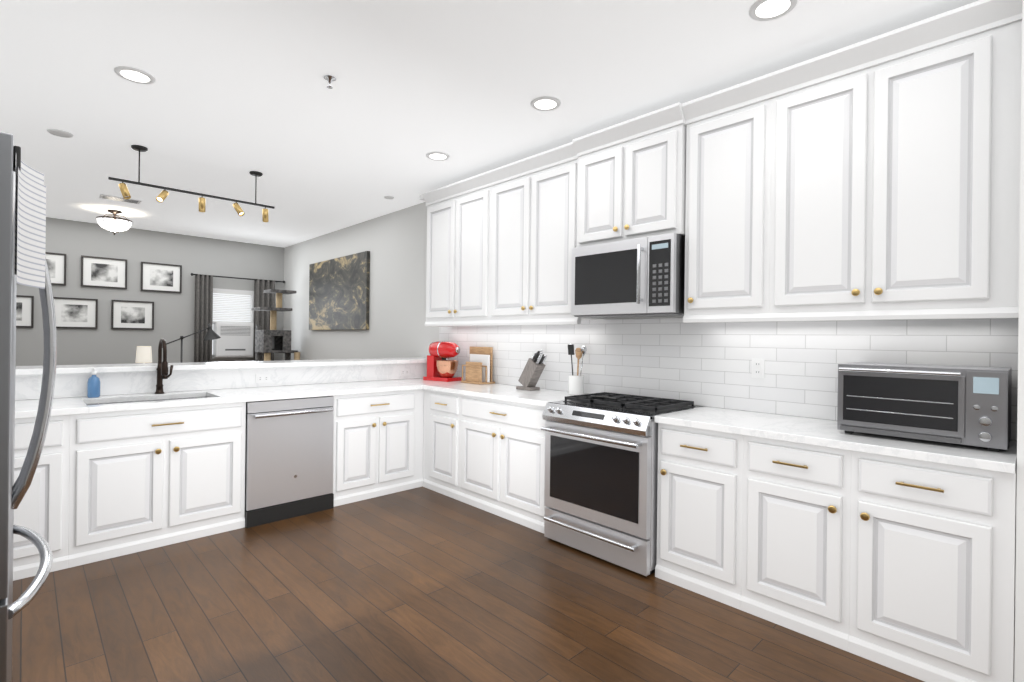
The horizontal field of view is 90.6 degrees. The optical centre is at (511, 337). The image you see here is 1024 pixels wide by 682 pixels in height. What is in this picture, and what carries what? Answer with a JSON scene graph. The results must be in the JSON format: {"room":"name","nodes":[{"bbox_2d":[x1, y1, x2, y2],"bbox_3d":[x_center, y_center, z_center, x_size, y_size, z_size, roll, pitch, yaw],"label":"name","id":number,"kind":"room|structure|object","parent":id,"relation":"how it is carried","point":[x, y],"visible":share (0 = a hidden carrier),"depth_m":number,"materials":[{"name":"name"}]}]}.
{"room":"kitchen","nodes":[
{"label":"kitchen","id":0,"kind":"room"},
{"bbox_2d":[16,217,283,365],"bbox_3d":[-5.427,-0.146,7.336,4.050,2.850,0.100,1,0,-44],"label":"wall","id":1,"kind":"structure","parent":0,"point":[104,342],"depth_m":7.29,"materials":[{"name":"grey paint"}]},
{"bbox_2d":[16,295,33,327],"bbox_3d":[-6.342,-0.338,6.364,0.480,0.410,0.025,1,0,-44],"label":"picture frame","id":2,"kind":"object","parent":1,"relation":"attached to","point":[24,311],"visible":0.62,"depth_m":6.47,"materials":[{"name":"white paper"}]},
{"bbox_2d":[45,252,65,285],"bbox_3d":[-6.119,-0.910,6.572,0.500,0.420,0.025,1,0,-44],"label":"picture frame","id":3,"kind":"object","parent":1,"relation":"attached to","point":[56,262],"visible":0.46,"depth_m":6.68,"materials":[{"name":"white paper"}]},
{"bbox_2d":[53,297,97,328],"bbox_3d":[-5.881,-0.332,6.807,0.480,0.410,0.025,1,0,-44],"label":"picture frame","id":4,"kind":"object","parent":1,"relation":"attached to","point":[78,313],"visible":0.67,"depth_m":6.82,"materials":[{"name":"white paper"}]},
{"bbox_2d":[81,255,126,288],"bbox_3d":[-5.651,-0.904,7.022,0.500,0.420,0.025,1,0,-44],"label":"picture frame","id":5,"kind":"object","parent":1,"relation":"attached to","point":[100,272],"visible":1,"depth_m":7.01,"materials":[{"name":"white paper"}]},
{"bbox_2d":[111,300,153,329],"bbox_3d":[-5.424,-0.326,7.248,0.490,0.410,0.025,1,0,-44],"label":"picture frame","id":6,"kind":"object","parent":1,"relation":"attached to","point":[135,315],"visible":1,"depth_m":7.24,"materials":[{"name":"grey wood"}]},
{"bbox_2d":[141,262,181,292],"bbox_3d":[-5.175,-0.888,7.480,0.500,0.420,0.025,1,0,-44],"label":"picture frame","id":7,"kind":"object","parent":1,"relation":"attached to","point":[158,277],"visible":0.94,"depth_m":7.48,"materials":[{"name":"white paper"}]},
{"bbox_2d":[212,288,253,358],"bbox_3d":[-4.543,-0.228,8.156,0.780,1.105,0.138,1,0,-44],"label":"window","id":8,"kind":"structure","parent":1,"relation":"in","point":[235,292],"depth_m":8.18,"materials":[{"name":"white"}]},
{"bbox_2d":[213,322,253,356],"bbox_3d":[-4.437,0.029,8.071,0.530,0.537,0.210,1,0,-44],"label":"air conditioner","id":9,"kind":"object","parent":8,"relation":"attached to","point":[235,340],"visible":1,"depth_m":7.98,"materials":[{"name":"white plastic"}]},
{"bbox_2d":[191,273,284,361],"bbox_3d":[-4.402,0.140,8.170,1.390,2.242,0.120,1,0,-44],"label":"curtains","id":10,"kind":"object","parent":1,"relation":"attached to","point":[203,318],"visible":0.54,"depth_m":7.84,"materials":[{"name":"grey fabric"}]},
{"bbox_2d":[12,486,923,681],"bbox_3d":[-1.736,1.354,3.481,4.250,0.060,10.800,1,0,-44],"label":"floor","id":11,"kind":"structure","parent":0,"point":[421,584],"depth_m":2.43,"materials":[{"name":"brown wood"}]},
{"bbox_2d":[0,132,56,681],"bbox_3d":[-1.667,0.437,1.184,0.887,1.775,0.910,1,0,-44],"label":"fridge","id":12,"kind":"object","parent":11,"relation":"on","point":[23,260],"visible":1,"depth_m":1.21,"materials":[{"name":"silver metal"}]},
{"bbox_2d":[13,414,76,580],"bbox_3d":[-3.102,0.869,2.753,1.054,0.876,0.619,1,0,-44],"label":"base cabinet","id":13,"kind":"object","parent":11,"relation":"on","point":[48,507],"depth_m":2.83,"materials":[{"name":"white paint"}]},
{"bbox_2d":[162,324,220,362],"bbox_3d":[-4.108,0.554,6.473,0.722,1.482,0.395,1,0,-44],"label":"floor lamp","id":14,"kind":"object","parent":11,"relation":"on","point":[211,334],"visible":0.38,"depth_m":6.63,"materials":[{"name":"black metal"}]},
{"bbox_2d":[15,363,426,403],"bbox_3d":[-2.287,0.781,4.054,4.035,1.073,0.120,1,0,-44],"label":"wall","id":15,"kind":"structure","parent":11,"relation":"on","point":[27,387],"depth_m":3.92,"materials":[{"name":"white paint"}]},
{"bbox_2d":[15,358,426,374],"bbox_3d":[-2.344,0.222,4.121,4.034,0.038,0.415,1,0,-44],"label":"bar","id":16,"kind":"object","parent":15,"relation":"on","point":[72,369],"visible":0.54,"depth_m":3.93,"materials":[{"name":"stone"}]},
{"bbox_2d":[255,374,269,382],"bbox_3d":[-2.057,0.335,4.181,0.116,0.072,0.010,1,0,-44],"label":"outlet","id":17,"kind":"object","parent":15,"relation":"attached to","point":[262,378],"visible":1,"depth_m":4.18,"materials":[{"name":"white plastic"}]},
{"bbox_2d":[399,368,409,375],"bbox_3d":[-1.084,0.347,5.117,0.116,0.072,0.010,1,0,-44],"label":"outlet","id":18,"kind":"object","parent":15,"relation":"attached to","point":[404,372],"visible":1,"depth_m":5.11,"materials":[{"name":"white plastic"}]},
{"bbox_2d":[251,289,299,360],"bbox_3d":[-3.675,0.280,7.903,0.670,2.040,0.580,1,0,-44],"label":"cat tree","id":19,"kind":"object","parent":11,"relation":"on","point":[270,341],"visible":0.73,"depth_m":7.74,"materials":[{"name":"carpet"}]},
{"bbox_2d":[245,396,333,527],"bbox_3d":[-1.807,0.888,3.936,0.626,0.870,0.658,1,0,-44],"label":"dishwasher","id":20,"kind":"object","parent":11,"relation":"on","point":[288,458],"visible":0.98,"depth_m":3.71,"materials":[{"name":"silver metal"}]},
{"bbox_2d":[332,389,423,506],"bbox_3d":[-1.306,0.891,4.481,0.848,0.876,0.619,1,0,-44],"label":"base cabinet","id":21,"kind":"object","parent":11,"relation":"on","point":[378,437],"depth_m":4.24,"materials":[{"name":"white paint"}]},
{"bbox_2d":[15,378,460,418],"bbox_3d":[-2.015,0.424,3.784,4.043,0.037,0.635,1,0,-44],"label":"countertop","id":22,"kind":"structure","parent":21,"relation":"on","point":[74,405],"depth_m":3.57,"materials":[{"name":"stone"}]},
{"bbox_2d":[87,368,99,397],"bbox_3d":[-2.787,0.297,3.375,0.067,0.196,0.074,1,0,-44],"label":"soap bottle","id":23,"kind":"object","parent":22,"relation":"on","point":[93,386],"visible":1,"depth_m":3.35,"materials":[{"name":"blue plastic"}]},
{"bbox_2d":[154,338,172,393],"bbox_3d":[-2.448,0.201,3.588,0.112,0.397,0.228,1,0,-44],"label":"faucet","id":24,"kind":"object","parent":22,"relation":"on","point":[162,370],"visible":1,"depth_m":3.61,"materials":[{"name":"brown metal"}]},
{"bbox_2d":[423,341,461,381],"bbox_3d":[-0.671,0.227,5.032,0.300,0.388,0.380,1,0,-44],"label":"stand mixer","id":25,"kind":"object","parent":22,"relation":"on","point":[439,368],"visible":1,"depth_m":4.95,"materials":[{"name":"red metal"}]},
{"bbox_2d":[423,389,454,498],"bbox_3d":[-0.399,0.902,4.566,0.619,0.876,0.518,1,0,-44],"label":"base cabinet","id":26,"kind":"object","parent":11,"relation":"on","point":[438,407],"depth_m":4.36,"materials":[{"name":"white paint"}]},
{"bbox_2d":[455,394,546,533],"bbox_3d":[0.129,0.909,4.018,0.619,0.876,1.003,1,0,-44],"label":"base cabinet","id":27,"kind":"object","parent":11,"relation":"on","point":[500,445],"depth_m":3.79,"materials":[{"name":"white paint"}]},
{"bbox_2d":[423,382,586,406],"bbox_3d":[-0.036,0.448,4.181,0.639,0.037,1.479,1,0,-44],"label":"countertop","id":28,"kind":"structure","parent":27,"relation":"on","point":[503,392],"depth_m":4.04,"materials":[{"name":"stone"}]},
{"bbox_2d":[461,347,494,384],"bbox_3d":[-0.333,0.255,4.789,0.190,0.340,0.360,1,0,-44],"label":"cutting boards","id":29,"kind":"object","parent":28,"relation":"on","point":[479,366],"visible":1,"depth_m":4.72,"materials":[{"name":"brown wood"}]},
{"bbox_2d":[516,350,546,390],"bbox_3d":[0.169,0.264,4.191,0.110,0.335,0.269,1,0,-44],"label":"knife block","id":30,"kind":"object","parent":28,"relation":"on","point":[535,365],"visible":1,"depth_m":4.15,"materials":[{"name":"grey wood"}]},
{"bbox_2d":[568,344,586,394],"bbox_3d":[0.500,0.240,3.916,0.135,0.390,0.151,1,0,-44],"label":"utensil crock","id":31,"kind":"object","parent":28,"relation":"on","point":[575,384],"visible":0.98,"depth_m":3.87,"materials":[{"name":"white ceramic"}]},
{"bbox_2d":[541,392,701,575],"bbox_3d":[0.702,0.873,3.318,0.744,0.961,0.780,1,0,-44],"label":"range","id":32,"kind":"object","parent":11,"relation":"on","point":[601,474],"visible":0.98,"depth_m":3.06,"materials":[{"name":"silver metal"}]},
{"bbox_2d":[655,423,738,607],"bbox_3d":[1.197,0.922,2.908,0.619,0.876,0.475,1,0,-44],"label":"base cabinet","id":33,"kind":"object","parent":11,"relation":"on","point":[696,479],"depth_m":2.69,"materials":[{"name":"white paint"}]},
{"bbox_2d":[735,435,1016,681],"bbox_3d":[1.697,0.928,2.388,0.619,0.876,0.968,1,0,-44],"label":"base cabinet","id":34,"kind":"object","parent":11,"relation":"on","point":[905,566],"depth_m":2.11,"materials":[{"name":"white paint"}]},
{"bbox_2d":[654,406,1016,473],"bbox_3d":[1.531,0.467,2.556,0.635,0.037,1.445,1,0,-44],"label":"countertop","id":35,"kind":"structure","parent":34,"relation":"on","point":[811,431],"depth_m":2.31,"materials":[{"name":"stone"}]},
{"bbox_2d":[837,362,1011,451],"bbox_3d":[1.859,0.289,2.302,0.444,0.325,0.575,1,0,-44],"label":"toaster oven","id":36,"kind":"object","parent":35,"relation":"on","point":[965,405],"visible":1,"depth_m":2.15,"materials":[{"name":"silver metal"}]},
{"bbox_3d":[-3.854,0.988,5.290,0.440,0.620,0.450,1,0,-44],"label":"side table","id":37,"kind":"object","parent":11,"relation":"on","visible":0},
{"bbox_2d":[135,346,151,362],"bbox_3d":[-3.850,0.382,5.293,0.144,0.590,0.144,1,0,-44],"label":"table lamp","id":38,"kind":"object","parent":37,"relation":"on","point":[143,354],"visible":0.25,"depth_m":5.24,"materials":[{"name":"white fabric"}]},
{"bbox_2d":[0,0,978,247],"bbox_3d":[-1.700,-1.556,3.481,4.250,0.060,10.800,1,0,-44],"label":"ceiling","id":39,"kind":"structure","parent":0,"point":[230,98],"depth_m":3.04,"materials":[{"name":"white paint"}]},
{"bbox_2d":[47,129,73,137],"bbox_3d":[-3.402,-1.540,3.814,0.150,0.012,0.150,1,0,-44],"label":"ceiling disc","id":40,"kind":"object","parent":39,"relation":"attached to","point":[60,133],"visible":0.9,"depth_m":3.80,"materials":[{"name":"white plastic"}]},
{"bbox_2d":[96,209,132,234],"bbox_3d":[-4.895,-1.414,6.237,0.364,0.300,0.364,1,0,-44],"label":"semi-flush ceiling light","id":41,"kind":"object","parent":39,"relation":"attached to","point":[114,224],"visible":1,"depth_m":6.15,"materials":[{"name":"white glass"}]},
{"bbox_2d":[99,194,141,203],"bbox_3d":[-4.385,-1.552,5.672,0.360,0.012,0.180,1,0,-44],"label":"ceiling vent","id":42,"kind":"object","parent":39,"relation":"in","point":[115,198],"visible":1,"depth_m":5.66,"materials":[{"name":"white metal"}]},
{"bbox_2d":[114,66,155,83],"bbox_3d":[-2.195,-1.527,2.949,0.196,0.009,0.196,1,0,-44],"label":"recessed light","id":43,"kind":"object","parent":39,"relation":"in","point":[135,75],"visible":1,"depth_m":2.94,"materials":[{"name":"white plastic"}]},
{"bbox_2d":[108,145,274,221],"bbox_3d":[-2.700,-1.317,4.379,1.240,0.442,0.134,1,0,-44],"label":"track light","id":44,"kind":"object","parent":39,"relation":"attached to","point":[160,197],"visible":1,"depth_m":4.33,"materials":[{"name":"black metal"}]},
{"bbox_2d":[323,75,335,88],"bbox_3d":[-1.064,-1.490,2.956,0.070,0.055,0.070,1,0,-44],"label":"sprinkler","id":45,"kind":"object","parent":39,"relation":"attached to","point":[330,79],"depth_m":2.95,"materials":[{"name":"silver metal"}]},
{"bbox_2d":[426,152,449,160],"bbox_3d":[-0.615,-1.508,4.206,0.196,0.009,0.196,1,0,-44],"label":"recessed light","id":46,"kind":"object","parent":39,"relation":"in","point":[439,156],"visible":1,"depth_m":4.20,"materials":[{"name":"white plastic"}]},
{"bbox_2d":[530,96,560,110],"bbox_3d":[0.215,-1.498,3.242,0.196,0.009,0.196,1,0,-44],"label":"recessed light","id":47,"kind":"object","parent":39,"relation":"in","point":[545,103],"visible":0.98,"depth_m":3.23,"materials":[{"name":"white plastic"}]},
{"bbox_2d":[749,0,797,20],"bbox_3d":[1.172,-1.486,2.276,0.196,0.009,0.196,1,0,-44],"label":"recessed light","id":48,"kind":"object","parent":39,"relation":"in","point":[764,10],"visible":1,"depth_m":2.28,"materials":[{"name":"white plastic"}]},
{"bbox_2d":[283,124,834,420],"bbox_3d":[-0.223,-0.083,4.920,0.100,2.850,10.800,1,0,-44],"label":"wall","id":49,"kind":"structure","parent":0,"point":[394,243],"depth_m":6.35,"materials":[{"name":"white paint"}]},
{"bbox_2d":[309,251,369,329],"bbox_3d":[-2.482,-0.620,7.167,0.045,1.010,1.820,1,0,-44],"label":"painting","id":50,"kind":"object","parent":49,"relation":"attached to","point":[339,292],"visible":1,"depth_m":7.02,"materials":[{"name":"fabric"}]},
{"bbox_2d":[423,172,490,323],"bbox_3d":[-0.404,-0.784,4.789,0.349,1.258,0.965,1,0,-44],"label":"upper cabinet","id":51,"kind":"object","parent":49,"relation":"attached to","point":[456,273],"depth_m":4.63,"materials":[{"name":"white paint"}]},
{"bbox_2d":[487,140,604,323],"bbox_3d":[0.264,-0.776,4.096,0.349,1.258,0.960,1,0,-44],"label":"upper cabinet","id":52,"kind":"object","parent":49,"relation":"attached to","point":[529,254],"depth_m":3.96,"materials":[{"name":"white paint"}]},
{"bbox_2d":[571,102,682,251],"bbox_3d":[0.866,-1.014,3.451,0.379,0.768,0.800,1,0,-44],"label":"upper cabinet","id":53,"kind":"object","parent":49,"relation":"attached to","point":[627,177],"depth_m":3.28,"materials":[{"name":"white paint"}]},
{"bbox_2d":[571,233,684,317],"bbox_3d":[0.818,-0.386,3.413,0.467,0.483,0.780,1,0,-44],"label":"microwave","id":54,"kind":"object","parent":53,"relation":"attached to","point":[641,277],"visible":0.98,"depth_m":3.22,"materials":[{"name":"silver metal"}]},
{"bbox_2d":[439,318,1018,439],"bbox_3d":[0.743,0.149,3.833,0.007,0.578,4.386,1,0,-44],"label":"backsplash","id":55,"kind":"structure","parent":49,"relation":"attached to","point":[708,364],"depth_m":3.15,"materials":[{"name":"tile"}]},
{"bbox_2d":[683,76,786,319],"bbox_3d":[1.326,-0.763,2.991,0.349,1.258,0.485,1,0,-44],"label":"upper cabinet","id":56,"kind":"object","parent":49,"relation":"attached to","point":[725,132],"depth_m":2.86,"materials":[{"name":"white paint"}]},
{"bbox_2d":[752,358,764,377],"bbox_3d":[1.482,0.183,3.052,0.010,0.116,0.072,1,0,-44],"label":"outlet","id":57,"kind":"object","parent":49,"relation":"attached to","point":[758,365],"visible":1,"depth_m":3.05,"materials":[{"name":"white plastic"}]},
{"bbox_2d":[763,0,1021,319],"bbox_3d":[1.823,-0.757,2.475,0.349,1.258,0.948,1,0,-44],"label":"upper cabinet","id":58,"kind":"object","parent":49,"relation":"attached to","point":[876,177],"depth_m":2.29,"materials":[{"name":"white paint"}]},
{"bbox_2d":[1014,0,1023,681],"bbox_3d":[2.116,-0.053,1.987,0.593,2.848,0.170,1,0,-44],"label":"wall","id":59,"kind":"structure","parent":0,"point":[1019,632],"depth_m":1.84,"materials":[{"name":"white paint"}]},
{"label":"outside","id":60,"kind":"structure","parent":0,"visible":0},
{"bbox_2d":[212,293,250,353],"bbox_3d":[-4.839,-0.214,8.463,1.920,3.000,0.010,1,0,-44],"label":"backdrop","id":61,"kind":"structure","parent":60,"point":[231,308],"depth_m":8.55,"materials":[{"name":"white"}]}
]}

